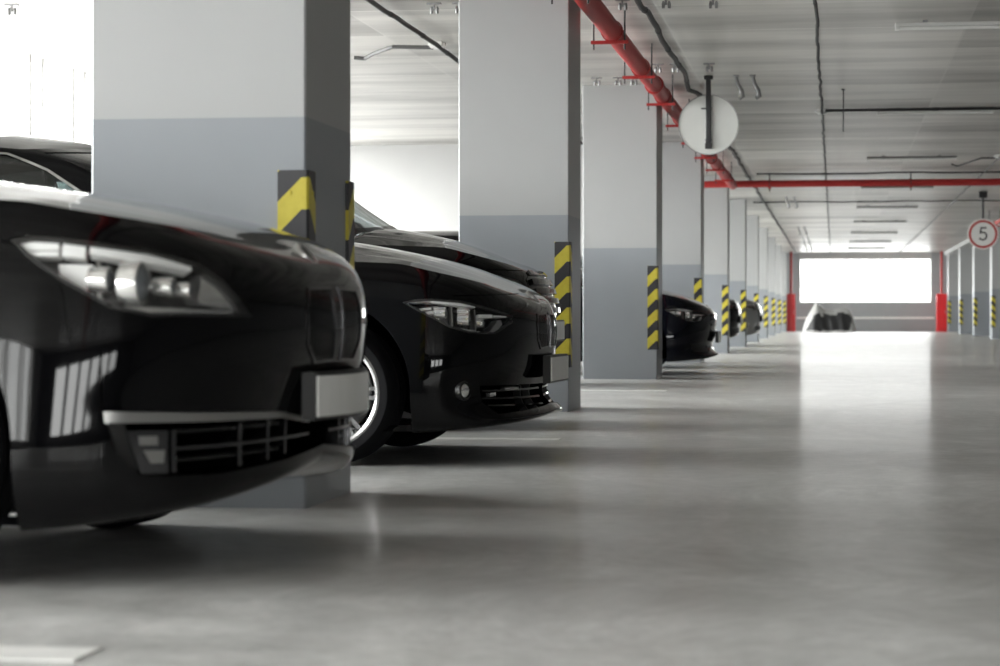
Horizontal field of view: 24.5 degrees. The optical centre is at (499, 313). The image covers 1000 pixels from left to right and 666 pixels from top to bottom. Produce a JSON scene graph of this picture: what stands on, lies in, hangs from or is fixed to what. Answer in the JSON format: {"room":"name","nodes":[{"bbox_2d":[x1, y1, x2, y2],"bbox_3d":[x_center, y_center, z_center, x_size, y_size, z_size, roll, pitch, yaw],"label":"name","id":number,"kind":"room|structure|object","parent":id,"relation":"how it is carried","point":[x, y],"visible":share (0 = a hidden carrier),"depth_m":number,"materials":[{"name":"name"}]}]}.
{"room":"parking garage","nodes":[
{"label":"parking garage","id":0,"kind":"room"},
{"bbox_2d":[350,144,582,362],"bbox_3d":[-0.275,-0.872,33.133,4.733,3.130,0.300,0,0,8],"label":"wall","id":1,"kind":"structure","parent":0,"point":[408,187],"depth_m":33.13,"materials":[{"name":"white paint"}]},
{"bbox_2d":[0,331,999,665],"bbox_3d":[7.673,0.793,40.316,19.000,0.200,102.600,0,0,8],"label":"floor","id":2,"kind":"structure","parent":0,"point":[800,498],"depth_m":6.83,"materials":[{"name":"concrete"}]},
{"bbox_2d":[0,645,100,661],"bbox_3d":[-3.510,0.692,5.057,5.400,0.003,0.180,0,0,8],"label":"parking line","id":3,"kind":"object","parent":2,"relation":"on","point":[7,653],"visible":1,"depth_m":4.67,"materials":[{"name":"white paint"}]},
{"bbox_2d":[0,181,368,530],"bbox_3d":[-2.910,-0.049,7.080,5.117,1.484,2.149,0,0,15],"label":"car","id":4,"kind":"object","parent":2,"relation":"on","point":[157,361],"visible":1,"depth_m":5.83,"materials":[{"name":"black paint"}]},
{"bbox_2d":[125,429,168,473],"bbox_3d":[-0.896,0.347,5.794,0.117,0.110,0.052,0,0,-36],"label":"fog light","id":5,"kind":"object","parent":4,"relation":"attached to","point":[146,450],"depth_m":5.77,"materials":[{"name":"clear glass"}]},
{"bbox_2d":[0,181,319,247],"bbox_3d":[-1.236,-0.307,6.696,1.297,0.230,1.673,0,0,12],"label":"hood","id":6,"kind":"object","parent":4,"relation":"attached to","point":[106,221],"depth_m":5.96,"materials":[{"name":"black paint"}]},
{"bbox_2d":[306,286,336,363],"bbox_3d":[-0.521,0.030,6.385,0.087,0.217,0.251,0,0,8],"label":"grille","id":7,"kind":"object","parent":4,"relation":"attached to","point":[321,304],"depth_m":6.38,"materials":[{"name":"black plastic"}]},
{"bbox_2d":[337,287,361,360],"bbox_3d":[-0.461,0.030,6.695,0.072,0.217,0.247,0,0,8],"label":"grille","id":8,"kind":"object","parent":4,"relation":"attached to","point":[348,298],"depth_m":6.68,"materials":[{"name":"black plastic"}]},
{"bbox_2d":[92,0,349,508],"bbox_3d":[-1.028,-0.872,8.622,0.792,3.130,0.770,0,0,8],"label":"concrete pillar","id":9,"kind":"structure","parent":2,"relation":"on","point":[198,105],"depth_m":8.25,"materials":[{"name":"grey paint"}]},
{"bbox_2d":[278,170,315,241],"bbox_3d":[-0.727,-0.067,8.232,0.116,0.890,0.116,0,0,8],"label":"guard","id":10,"kind":"object","parent":9,"relation":"attached to","point":[296,188],"visible":0.39,"depth_m":8.18,"materials":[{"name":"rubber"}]},
{"bbox_2d":[345,181,353,268],"bbox_3d":[-0.628,-0.067,8.911,0.116,0.890,0.116,0,0,8],"label":"guard","id":11,"kind":"object","parent":9,"relation":"attached to","point":[349,186],"visible":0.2,"depth_m":8.86,"materials":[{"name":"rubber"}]},
{"bbox_2d":[0,135,567,461],"bbox_3d":[-2.091,-0.104,11.605,4.847,1.594,2.112,0,0,10],"label":"car","id":12,"kind":"object","parent":2,"relation":"on","point":[450,345],"visible":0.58,"depth_m":10.51,"materials":[{"name":"black paint"}]},
{"bbox_2d":[354,242,529,292],"bbox_3d":[-0.485,-0.249,11.314,1.218,0.295,1.603,0,0,10],"label":"hood","id":13,"kind":"object","parent":12,"relation":"attached to","point":[449,276],"depth_m":10.62,"materials":[{"name":"black paint"}]},
{"bbox_2d":[455,381,469,400],"bbox_3d":[-0.170,0.347,10.415,0.045,0.090,0.090,0,0,38],"label":"fog light","id":14,"kind":"object","parent":12,"relation":"attached to","point":[462,388],"depth_m":10.39,"materials":[{"name":"white"}]},
{"bbox_2d":[537,312,549,348],"bbox_3d":[0.182,0.080,11.028,0.082,0.177,0.268,0,0,8],"label":"grille","id":15,"kind":"object","parent":12,"relation":"attached to","point":[543,326],"depth_m":11.02,"materials":[{"name":"black plastic"}]},
{"bbox_2d":[548,312,556,347],"bbox_3d":[0.238,0.080,11.348,0.068,0.177,0.267,0,0,8],"label":"grille","id":16,"kind":"object","parent":12,"relation":"attached to","point":[551,316],"depth_m":11.31,"materials":[{"name":"silver plastic"}]},
{"bbox_2d":[413,231,458,240],"bbox_3d":[-1.609,-0.064,22.768,4.495,1.513,2.132,0,0,8],"label":"car","id":17,"kind":"object","parent":2,"relation":"on","point":[454,235],"visible":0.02,"depth_m":22.13,"materials":[{"name":"black paint"}]},
{"bbox_2d":[354,200,564,404],"bbox_3d":[-1.852,-0.163,14.668,4.495,1.713,2.132,0,0,8],"label":"car","id":18,"kind":"object","parent":2,"relation":"on","point":[369,228],"visible":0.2,"depth_m":13.92,"materials":[{"name":"black paint"}]},
{"bbox_2d":[354,229,536,270],"bbox_3d":[-0.285,-0.404,14.441,1.005,0.283,1.602,0,0,8],"label":"hood","id":19,"kind":"object","parent":18,"relation":"attached to","point":[410,241],"depth_m":13.79,"materials":[{"name":"black paint"}]},
{"bbox_2d":[526,270,560,314],"bbox_3d":[0.284,-0.128,14.358,0.145,0.284,0.981,0,0,8],"label":"grille","id":20,"kind":"object","parent":18,"relation":"attached to","point":[537,281],"depth_m":14.15,"materials":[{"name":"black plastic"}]},
{"bbox_2d":[435,437,560,439],"bbox_3d":[-2.343,0.692,13.093,5.400,0.003,0.140,0,0,8],"label":"parking line","id":21,"kind":"object","parent":2,"relation":"on","point":[437,437],"visible":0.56,"depth_m":12.75,"materials":[{"name":"white paint"}]},
{"bbox_2d":[459,0,580,411],"bbox_3d":[0.151,-0.872,16.737,0.792,3.130,0.770,0,0,8],"label":"concrete pillar","id":22,"kind":"structure","parent":2,"relation":"on","point":[520,60],"depth_m":16.36,"materials":[{"name":"grey paint"}]},
{"bbox_2d":[555,242,571,366],"bbox_3d":[0.452,-0.067,16.347,0.116,0.890,0.116,0,0,8],"label":"guard","id":23,"kind":"object","parent":22,"relation":"attached to","point":[563,250],"visible":0.75,"depth_m":16.29,"materials":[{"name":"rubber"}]},
{"bbox_2d":[583,85,661,378],"bbox_3d":[1.329,-0.872,24.852,0.792,3.130,0.770,0,0,8],"label":"concrete pillar","id":24,"kind":"structure","parent":2,"relation":"on","point":[622,138],"depth_m":24.48,"materials":[{"name":"grey paint"}]},
{"bbox_2d":[647,266,658,349],"bbox_3d":[1.630,-0.067,24.462,0.116,0.890,0.116,0,0,8],"label":"guard","id":25,"kind":"object","parent":24,"relation":"attached to","point":[652,271],"visible":1,"depth_m":24.41,"materials":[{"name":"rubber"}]},
{"bbox_2d":[581,390,666,390],"bbox_3d":[-1.174,0.692,21.138,5.400,0.003,0.140,0,0,8],"label":"bay line","id":26,"kind":"object","parent":2,"relation":"on","point":[581,390],"visible":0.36,"depth_m":20.75,"materials":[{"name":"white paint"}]},
{"bbox_2d":[581,268,720,364],"bbox_3d":[0.151,-0.104,27.009,4.847,1.594,2.112,0,0,8],"label":"car","id":27,"kind":"object","parent":2,"relation":"on","point":[689,331],"visible":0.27,"depth_m":25.93,"materials":[{"name":"black paint"}]},
{"bbox_2d":[662,289,703,304],"bbox_3d":[1.752,-0.249,26.776,1.249,0.295,1.606,0,0,8],"label":"hood","id":28,"kind":"object","parent":27,"relation":"attached to","point":[668,297],"depth_m":25.97,"materials":[{"name":"black paint"}]},
{"bbox_2d":[690,344,708,351],"bbox_3d":[2.259,0.386,26.036,0.056,0.107,0.380,0,0,34],"label":"grille","id":29,"kind":"object","parent":27,"relation":"attached to","point":[693,347],"depth_m":26.00,"materials":[{"name":"black plastic"}]},
{"bbox_2d":[710,312,716,341],"bbox_3d":[2.482,0.155,26.670,0.065,0.358,0.848,0,0,8],"label":"grille","id":30,"kind":"object","parent":27,"relation":"attached to","point":[713,331],"depth_m":26.39,"materials":[{"name":"silver plastic"}]},
{"bbox_2d":[662,142,703,362],"bbox_3d":[2.508,-0.872,32.967,0.792,3.130,0.770,0,0,8],"label":"concrete pillar","id":31,"kind":"structure","parent":2,"relation":"on","point":[682,177],"depth_m":32.57,"materials":[{"name":"grey paint"}]},
{"bbox_2d":[694,278,701,302],"bbox_3d":[2.809,-0.067,32.577,0.116,0.890,0.116,0,0,8],"label":"guard","id":32,"kind":"object","parent":31,"relation":"attached to","point":[697,281],"visible":0.28,"depth_m":32.52,"materials":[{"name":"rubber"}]},
{"bbox_2d":[704,176,729,352],"bbox_3d":[3.686,-0.872,41.082,0.792,3.130,0.770,0,0,8],"label":"concrete pillar","id":33,"kind":"structure","parent":2,"relation":"on","point":[716,200],"depth_m":40.67,"materials":[{"name":"grey paint"}]},
{"bbox_2d":[722,285,728,334],"bbox_3d":[3.987,-0.067,40.691,0.116,0.890,0.116,0,0,8],"label":"guard","id":34,"kind":"object","parent":33,"relation":"attached to","point":[725,288],"visible":1,"depth_m":40.64,"materials":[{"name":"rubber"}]},
{"bbox_2d":[730,298,742,337],"bbox_3d":[2.341,-0.164,43.717,4.495,1.713,1.841,0,0,8],"label":"car","id":35,"kind":"object","parent":2,"relation":"on","point":[736,319],"visible":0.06,"depth_m":42.94,"materials":[{"name":"black paint"}]},
{"bbox_2d":[733,300,740,314],"bbox_3d":[4.476,-0.128,43.407,0.146,0.284,0.981,0,0,8],"label":"grille","id":36,"kind":"object","parent":35,"relation":"attached to","point":[736,311],"depth_m":42.99,"materials":[{"name":"silver plastic"}]},
{"bbox_2d":[730,199,746,346],"bbox_3d":[4.864,-0.872,49.197,0.792,3.130,0.770,0,0,8],"label":"concrete pillar","id":37,"kind":"structure","parent":2,"relation":"on","point":[738,207],"depth_m":48.78,"materials":[{"name":"grey paint"}]},
{"bbox_2d":[741,290,745,331],"bbox_3d":[5.166,-0.067,48.806,0.116,0.890,0.116,0,0,8],"label":"guard","id":38,"kind":"object","parent":37,"relation":"attached to","point":[743,292],"visible":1,"depth_m":48.75,"materials":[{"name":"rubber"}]},
{"bbox_2d":[747,215,758,341],"bbox_3d":[6.043,-0.872,57.312,0.792,3.130,0.770,0,0,8],"label":"concrete pillar","id":39,"kind":"structure","parent":2,"relation":"on","point":[752,220],"depth_m":56.90,"materials":[{"name":"grey paint"}]},
{"bbox_2d":[754,293,758,303],"bbox_3d":[6.344,-0.067,56.921,0.116,0.890,0.116,0,0,8],"label":"guard","id":40,"kind":"object","parent":39,"relation":"attached to","point":[756,295],"visible":0.34,"depth_m":56.87,"materials":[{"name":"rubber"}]},
{"bbox_2d":[747,299,762,334],"bbox_3d":[3.592,-0.164,51.215,4.495,1.713,1.841,0,0,8],"label":"car","id":41,"kind":"object","parent":2,"relation":"on","point":[754,318],"visible":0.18,"depth_m":50.31,"materials":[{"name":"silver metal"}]},
{"bbox_2d":[755,302,761,313],"bbox_3d":[5.727,-0.128,50.905,0.146,0.284,0.981,0,0,8],"label":"grille","id":42,"kind":"object","parent":41,"relation":"attached to","point":[757,309],"depth_m":50.48,"materials":[{"name":"silver plastic"}]},
{"bbox_2d":[759,228,767,338],"bbox_3d":[7.221,-0.872,65.426,0.792,3.130,0.770,0,0,8],"label":"concrete pillar","id":43,"kind":"structure","parent":2,"relation":"on","point":[763,232],"depth_m":65.01,"materials":[{"name":"grey paint"}]},
{"bbox_2d":[764,296,767,326],"bbox_3d":[7.522,-0.067,65.036,0.116,0.890,0.116,0,0,8],"label":"guard","id":44,"kind":"object","parent":43,"relation":"attached to","point":[765,297],"visible":1,"depth_m":64.98,"materials":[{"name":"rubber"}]},
{"bbox_2d":[768,237,774,335],"bbox_3d":[8.400,-0.872,73.541,0.792,3.130,0.770,0,0,8],"label":"concrete pillar","id":45,"kind":"structure","parent":2,"relation":"on","point":[771,240],"depth_m":73.13,"materials":[{"name":"grey paint"}]},
{"bbox_2d":[772,298,774,325],"bbox_3d":[8.701,-0.067,73.151,0.116,0.890,0.116,0,0,8],"label":"guard","id":46,"kind":"object","parent":45,"relation":"attached to","point":[773,299],"visible":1,"depth_m":73.09,"materials":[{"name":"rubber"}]},
{"bbox_2d":[775,245,780,333],"bbox_3d":[9.578,-0.872,81.656,0.792,3.130,0.770,0,0,8],"label":"concrete pillar","id":47,"kind":"structure","parent":2,"relation":"on","point":[777,247],"depth_m":81.24,"materials":[{"name":"grey paint"}]},
{"bbox_2d":[778,299,780,324],"bbox_3d":[9.879,-0.067,81.266,0.116,0.890,0.116,0,0,8],"label":"guard","id":48,"kind":"object","parent":47,"relation":"attached to","point":[779,301],"visible":1,"depth_m":81.22,"materials":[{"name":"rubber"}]},
{"bbox_2d":[781,251,785,331],"bbox_3d":[10.757,-0.872,89.771,0.792,3.130,0.770,0,0,8],"label":"concrete pillar","id":49,"kind":"structure","parent":2,"relation":"on","point":[783,253],"depth_m":89.33,"materials":[{"name":"grey paint"}]},
{"bbox_2d":[783,301,785,323],"bbox_3d":[11.058,-0.067,89.381,0.116,0.890,0.116,0,0,8],"label":"guard","id":50,"kind":"object","parent":49,"relation":"attached to","point":[784,302],"visible":1,"depth_m":89.33,"materials":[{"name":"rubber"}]},
{"bbox_2d":[787,294,795,331],"bbox_3d":[11.375,-0.047,89.881,0.340,1.480,0.315,0,0,8],"label":"cabinet","id":51,"kind":"object","parent":2,"relation":"on","point":[791,298],"visible":1,"depth_m":89.75,"materials":[{"name":"red metal"}]},
{"bbox_2d":[790,252,791,293],"bbox_3d":[11.377,-1.612,89.898,0.100,1.650,0.100,0,0,8],"label":"riser pipe","id":52,"kind":"object","parent":51,"relation":"on","point":[790,252],"visible":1,"depth_m":89.86,"materials":[{"name":"red metal"}]},
{"bbox_2d":[802,302,855,331],"bbox_3d":[12.440,0.106,86.915,2.020,1.158,0.977,0,0,8],"label":"car","id":53,"kind":"object","parent":2,"relation":"on","point":[819,319],"visible":0.99,"depth_m":86.59,"materials":[{"name":"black metal"}]},
{"bbox_2d":[936,294,946,331],"bbox_3d":[17.095,-0.047,89.050,0.400,1.480,0.315,0,0,8],"label":"cabinet","id":54,"kind":"object","parent":2,"relation":"on","point":[941,299],"visible":1,"depth_m":88.92,"materials":[{"name":"red metal"}]},
{"bbox_2d":[940,251,942,293],"bbox_3d":[17.097,-1.612,89.067,0.100,1.650,0.100,0,0,8],"label":"riser pipe","id":55,"kind":"object","parent":54,"relation":"on","point":[941,252],"visible":1,"depth_m":89.03,"materials":[{"name":"red metal"}]},
{"bbox_2d":[947,254,958,331],"bbox_3d":[17.675,-0.872,88.766,0.770,3.130,0.770,0,0,8],"label":"concrete pillar","id":56,"kind":"structure","parent":2,"relation":"on","point":[952,259],"depth_m":88.40,"materials":[{"name":"grey paint"}]},
{"bbox_2d":[948,301,950,323],"bbox_3d":[17.286,-0.067,88.476,0.116,0.890,0.116,0,0,8],"label":"guard","id":57,"kind":"object","parent":56,"relation":"attached to","point":[949,302],"visible":1,"depth_m":88.42,"materials":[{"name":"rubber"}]},
{"bbox_2d":[959,248,972,333],"bbox_3d":[16.497,-0.872,80.651,0.770,3.130,0.770,0,0,8],"label":"concrete pillar","id":58,"kind":"structure","parent":2,"relation":"on","point":[965,254],"depth_m":80.30,"materials":[{"name":"grey paint"}]},
{"bbox_2d":[959,299,962,324],"bbox_3d":[16.108,-0.067,80.361,0.116,0.890,0.116,0,0,8],"label":"guard","id":59,"kind":"object","parent":58,"relation":"attached to","point":[960,300],"visible":1,"depth_m":80.31,"materials":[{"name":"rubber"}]},
{"bbox_2d":[973,246,989,335],"bbox_3d":[15.318,-0.872,72.537,0.770,3.130,0.770,0,0,8],"label":"concrete pillar","id":60,"kind":"structure","parent":2,"relation":"on","point":[981,257],"depth_m":72.17,"materials":[{"name":"grey paint"}]},
{"bbox_2d":[973,298,976,325],"bbox_3d":[14.930,-0.067,72.246,0.116,0.890,0.116,0,0,8],"label":"guard","id":61,"kind":"object","parent":60,"relation":"attached to","point":[974,299],"visible":1,"depth_m":72.20,"materials":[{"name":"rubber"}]},
{"bbox_2d":[990,231,999,338],"bbox_3d":[14.140,-0.872,64.422,0.770,3.130,0.770,0,0,8],"label":"concrete pillar","id":62,"kind":"structure","parent":2,"relation":"on","point":[995,249],"depth_m":64.08,"materials":[{"name":"grey paint"}]},
{"bbox_2d":[991,296,994,327],"bbox_3d":[13.751,-0.067,64.132,0.116,0.890,0.116,0,0,8],"label":"guard","id":63,"kind":"object","parent":62,"relation":"attached to","point":[992,297],"visible":1,"depth_m":64.08,"materials":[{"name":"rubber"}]},
{"bbox_2d":[0,0,999,252],"bbox_3d":[7.673,-2.587,40.316,19.000,0.300,102.600,0,0,8],"label":"ceiling","id":64,"kind":"structure","parent":0,"point":[398,96],"depth_m":24.00,"materials":[{"name":"concrete"}]},
{"bbox_2d":[4,4,18,14],"bbox_3d":[-3.840,-2.394,18.090,0.110,0.085,0.040,0,0,8],"label":"bracket","id":65,"kind":"object","parent":64,"relation":"attached to","point":[10,9],"visible":1,"depth_m":18.08,"materials":[{"name":"silver metal"}]},
{"bbox_2d":[354,45,430,59],"bbox_3d":[-1.069,-2.382,20.931,0.338,0.046,1.142,0,0,-39],"label":"cable","id":66,"kind":"object","parent":64,"relation":"attached to","point":[371,54],"visible":1,"depth_m":20.58,"materials":[{"name":"grey plastic"}]},
{"bbox_2d":[427,2,440,13],"bbox_3d":[-0.517,-2.394,18.011,0.110,0.085,0.040,0,0,8],"label":"bracket","id":67,"kind":"object","parent":64,"relation":"attached to","point":[432,9],"visible":1,"depth_m":18.00,"materials":[{"name":"silver metal"}]},
{"bbox_2d":[428,41,445,48],"bbox_3d":[-0.566,-2.406,20.595,0.160,0.062,0.120,0,0,8],"label":"junction box","id":68,"kind":"object","parent":64,"relation":"attached to","point":[441,43],"visible":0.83,"depth_m":20.55,"materials":[{"name":"white plastic"}]},
{"bbox_2d":[452,2,458,12],"bbox_3d":[-0.319,-2.394,17.983,0.110,0.085,0.040,0,0,8],"label":"bracket","id":69,"kind":"object","parent":64,"relation":"attached to","point":[453,3],"visible":0.48,"depth_m":17.97,"materials":[{"name":"silver metal"}]},
{"bbox_2d":[365,0,582,144],"bbox_3d":[-1.779,-2.382,12.031,0.070,0.065,41.300,0,0,8],"label":"cable","id":70,"kind":"object","parent":64,"relation":"attached to","point":[375,4],"visible":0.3,"depth_m":19.20,"materials":[{"name":"black plastic"}]},
{"bbox_2d":[591,77,601,85],"bbox_3d":[0.997,-2.394,23.703,0.110,0.085,0.040,0,0,8],"label":"bracket","id":71,"kind":"object","parent":64,"relation":"attached to","point":[596,78],"visible":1,"depth_m":23.69,"materials":[{"name":"silver metal"}]},
{"bbox_2d":[612,77,621,85],"bbox_3d":[1.214,-2.394,23.671,0.110,0.085,0.040,0,0,8],"label":"bracket","id":72,"kind":"object","parent":64,"relation":"attached to","point":[617,78],"visible":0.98,"depth_m":23.66,"materials":[{"name":"silver metal"}]},
{"bbox_2d":[615,0,629,9],"bbox_3d":[0.948,-2.394,17.799,0.110,0.085,0.040,0,0,8],"label":"bracket","id":73,"kind":"object","parent":64,"relation":"attached to","point":[622,4],"visible":1,"depth_m":17.79,"materials":[{"name":"silver metal"}]},
{"bbox_2d":[551,0,736,189],"bbox_3d":[0.442,-2.256,15.169,0.295,0.361,49.550,0,0,8],"label":"pipe","id":74,"kind":"object","parent":64,"relation":"hanging from","point":[611,30],"visible":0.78,"depth_m":20.23,"materials":[{"name":"red metal"}]},
{"bbox_2d":[652,64,663,72],"bbox_3d":[1.537,-2.394,22.412,0.110,0.085,0.040,0,0,8],"label":"bracket","id":75,"kind":"object","parent":64,"relation":"attached to","point":[657,65],"visible":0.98,"depth_m":22.40,"materials":[{"name":"silver metal"}]},
{"bbox_2d":[662,0,670,8],"bbox_3d":[1.277,-2.394,17.700,0.110,0.085,0.040,0,0,8],"label":"bracket","id":76,"kind":"object","parent":64,"relation":"attached to","point":[668,4],"visible":1,"depth_m":17.69,"materials":[{"name":"silver metal"}]},
{"bbox_2d":[669,63,678,72],"bbox_3d":[1.705,-2.394,22.387,0.110,0.085,0.040,0,0,8],"label":"bracket","id":77,"kind":"object","parent":64,"relation":"attached to","point":[674,67],"visible":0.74,"depth_m":22.37,"materials":[{"name":"silver metal"}]},
{"bbox_2d":[678,75,738,154],"bbox_3d":[2.133,-2.033,23.523,0.618,0.809,0.090,0,0,8],"label":"round sign","id":78,"kind":"object","parent":64,"relation":"hanging from","point":[708,124],"visible":1,"depth_m":23.52,"materials":[{"name":"metal"}]},
{"bbox_2d":[703,63,714,71],"bbox_3d":[2.032,-2.394,22.340,0.110,0.085,0.040,0,0,8],"label":"bracket","id":79,"kind":"object","parent":64,"relation":"attached to","point":[708,64],"visible":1,"depth_m":22.33,"materials":[{"name":"silver metal"}]},
{"bbox_2d":[709,0,717,8],"bbox_3d":[1.640,-2.394,17.698,0.110,0.085,0.040,0,0,8],"label":"bracket","id":80,"kind":"object","parent":64,"relation":"attached to","point":[711,3],"visible":1,"depth_m":17.69,"materials":[{"name":"silver metal"}]},
{"bbox_2d":[634,0,796,253],"bbox_3d":[4.454,-2.362,40.787,0.163,0.116,99.995,0,0,8],"label":"cable","id":81,"kind":"object","parent":64,"relation":"attached to","point":[644,9],"visible":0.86,"depth_m":22.23,"materials":[{"name":"black plastic"}]},
{"bbox_2d":[733,75,744,99],"bbox_3d":[2.443,-2.313,23.513,0.117,0.248,0.140,0,0,8],"label":"ceiling hook","id":82,"kind":"object","parent":64,"relation":"attached to","point":[739,87],"visible":1,"depth_m":23.52,"materials":[{"name":"silver metal"}]},
{"bbox_2d":[750,75,760,99],"bbox_3d":[2.611,-2.313,23.488,0.117,0.248,0.140,0,0,8],"label":"ceiling hook","id":83,"kind":"object","parent":64,"relation":"attached to","point":[756,87],"visible":1,"depth_m":23.49,"materials":[{"name":"silver metal"}]},
{"bbox_2d":[813,0,830,252],"bbox_3d":[5.754,-2.384,40.596,0.050,0.046,99.996,0,0,8],"label":"cable","id":84,"kind":"object","parent":64,"relation":"attached to","point":[814,1],"visible":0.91,"depth_m":23.89,"materials":[{"name":"black plastic"}]},
{"bbox_2d":[815,108,828,114],"bbox_3d":[3.828,-2.406,27.334,0.160,0.062,0.120,0,0,8],"label":"junction box","id":85,"kind":"object","parent":64,"relation":"attached to","point":[817,111],"visible":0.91,"depth_m":27.28,"materials":[{"name":"white plastic"}]},
{"bbox_2d":[841,89,844,131],"bbox_3d":[3.720,-2.207,24.924,0.040,0.460,0.040,0,0,8],"label":"rod","id":86,"kind":"object","parent":64,"relation":"hanging from","point":[841,89],"visible":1,"depth_m":24.92,"materials":[{"name":"grey metal"}]},
{"bbox_2d":[704,172,999,191],"bbox_3d":[9.943,-2.277,38.895,13.500,0.320,0.320,0,0,8],"label":"pipe","id":87,"kind":"object","parent":64,"relation":"hanging from","point":[910,182],"visible":0.91,"depth_m":39.43,"materials":[{"name":"red metal"}]},
{"bbox_2d":[849,240,890,242],"bbox_3d":[12.205,-2.398,75.833,1.360,0.078,0.084,0,0,8],"label":"ceiling lamp","id":88,"kind":"object","parent":64,"relation":"attached to","point":[856,240],"visible":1,"depth_m":75.80,"materials":[{"name":"grey"}]},
{"bbox_2d":[851,231,897,233],"bbox_3d":[11.026,-2.398,67.718,1.360,0.078,0.084,0,0,8],"label":"ceiling lamp","id":89,"kind":"object","parent":64,"relation":"attached to","point":[859,232],"visible":1,"depth_m":67.68,"materials":[{"name":"grey"}]},
{"bbox_2d":[753,200,999,202],"bbox_3d":[11.188,-2.383,48.192,11.708,0.050,0.043,0,0,8],"label":"cable","id":90,"kind":"object","parent":64,"relation":"attached to","point":[893,200],"visible":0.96,"depth_m":48.64,"materials":[{"name":"black plastic"}]},
{"bbox_2d":[757,171,999,174],"bbox_3d":[9.965,-2.384,38.366,11.305,0.051,0.043,0,0,8],"label":"cable","id":91,"kind":"object","parent":64,"relation":"attached to","point":[899,171],"visible":0.95,"depth_m":38.89,"materials":[{"name":"black plastic"}]},
{"bbox_2d":[853,220,906,222],"bbox_3d":[9.848,-2.398,59.603,1.360,0.078,0.084,0,0,8],"label":"ceiling lamp","id":92,"kind":"object","parent":64,"relation":"attached to","point":[862,221],"visible":1,"depth_m":59.57,"materials":[{"name":"grey"}]},
{"bbox_2d":[857,205,917,208],"bbox_3d":[8.669,-2.398,51.489,1.360,0.078,0.084,0,0,8],"label":"ceiling lamp","id":93,"kind":"object","parent":64,"relation":"attached to","point":[867,206],"visible":1,"depth_m":51.48,"materials":[{"name":"grey"}]},
{"bbox_2d":[861,186,933,188],"bbox_3d":[7.491,-2.398,43.374,1.360,0.078,0.084,0,0,8],"label":"ceiling lamp","id":94,"kind":"object","parent":64,"relation":"attached to","point":[868,187],"visible":0.82,"depth_m":43.34,"materials":[{"name":"grey"}]},
{"bbox_2d":[867,155,956,160],"bbox_3d":[6.313,-2.398,35.259,1.360,0.078,0.084,0,0,8],"label":"ceiling lamp","id":95,"kind":"object","parent":64,"relation":"attached to","point":[883,157],"visible":1,"depth_m":35.22,"materials":[{"name":"grey"}]},
{"bbox_2d":[825,107,999,111],"bbox_3d":[4.864,-2.407,27.062,2.050,0.042,0.042,0,0,8],"label":"cable","id":96,"kind":"object","parent":64,"relation":"attached to","point":[933,108],"visible":1,"depth_m":27.05,"materials":[{"name":"black plastic"}]},
{"bbox_2d":[877,110,993,114],"bbox_3d":[5.134,-2.398,27.144,1.360,0.078,0.084,0,0,8],"label":"ceiling lamp","id":97,"kind":"object","parent":64,"relation":"attached to","point":[950,111],"visible":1,"depth_m":27.11,"materials":[{"name":"white plastic"}]},
{"bbox_2d":[895,20,999,30],"bbox_3d":[3.956,-2.398,19.029,1.360,0.078,0.084,0,0,8],"label":"ceiling lamp","id":98,"kind":"object","parent":64,"relation":"attached to","point":[925,25],"visible":1,"depth_m":19.03,"materials":[{"name":"white plastic"}]},
{"bbox_2d":[899,156,999,252],"bbox_3d":[10.019,-2.384,51.594,0.081,0.042,77.004,0,0,8],"label":"cable","id":99,"kind":"object","parent":64,"relation":"attached to","point":[991,165],"visible":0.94,"depth_m":47.60,"materials":[{"name":"grey plastic"}]},
{"bbox_2d":[944,224,999,254],"bbox_3d":[14.171,-2.372,64.634,0.890,0.130,52.000,0,0,8],"label":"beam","id":100,"kind":"structure","parent":64,"relation":"attached to","point":[965,244],"depth_m":79.79,"materials":[{"name":"white paint"}]},
{"bbox_2d":[951,157,995,166],"bbox_3d":[7.378,-2.387,36.129,0.260,0.028,1.984,0,0,-6],"label":"cable","id":101,"kind":"object","parent":64,"relation":"attached to","point":[980,157],"visible":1,"depth_m":35.70,"materials":[{"name":"black plastic"}]},
{"bbox_2d":[967,191,998,248],"bbox_3d":[9.599,-1.859,45.715,0.610,1.155,0.120,0,0,8],"label":"round sign","id":102,"kind":"object","parent":64,"relation":"hanging from","point":[982,233],"visible":1,"depth_m":45.68,"materials":[{"name":"white metal"}]},
{"bbox_2d":[786,252,946,331],"bbox_3d":[15.021,-0.872,90.910,18.400,3.130,0.250,0,0,8],"label":"wall","id":103,"kind":"structure","parent":0,"point":[802,309],"depth_m":90.79,"materials":[{"name":"grey paint"}]},
{"bbox_2d":[799,258,930,302],"bbox_3d":[14.446,-1.314,90.988,5.160,1.745,0.060,0,0,8],"label":"window","id":104,"kind":"structure","parent":103,"relation":"in","point":[924,258],"depth_m":91.01,"materials":[{"name":"white glass"}]},
{"bbox_2d":[797,317,933,318],"bbox_3d":[14.424,0.153,90.840,5.360,0.080,0.060,0,0,8],"label":"trim","id":105,"kind":"structure","parent":103,"relation":"attached to","point":[797,317],"depth_m":90.67,"materials":[{"name":"white plastic"}]},
{"bbox_3d":[-1.555,-0.872,41.656,0.250,3.130,102.000,0,0,8],"label":"wall","id":106,"kind":"structure","parent":0,"visible":0},
{"bbox_2d":[22,55,85,142],"bbox_3d":[-4.515,-1.337,21.270,0.070,2.360,7.700,0,0,8],"label":"window","id":107,"kind":"structure","parent":106,"relation":"in","point":[26,59],"depth_m":21.99,"materials":[{"name":"white glass"}]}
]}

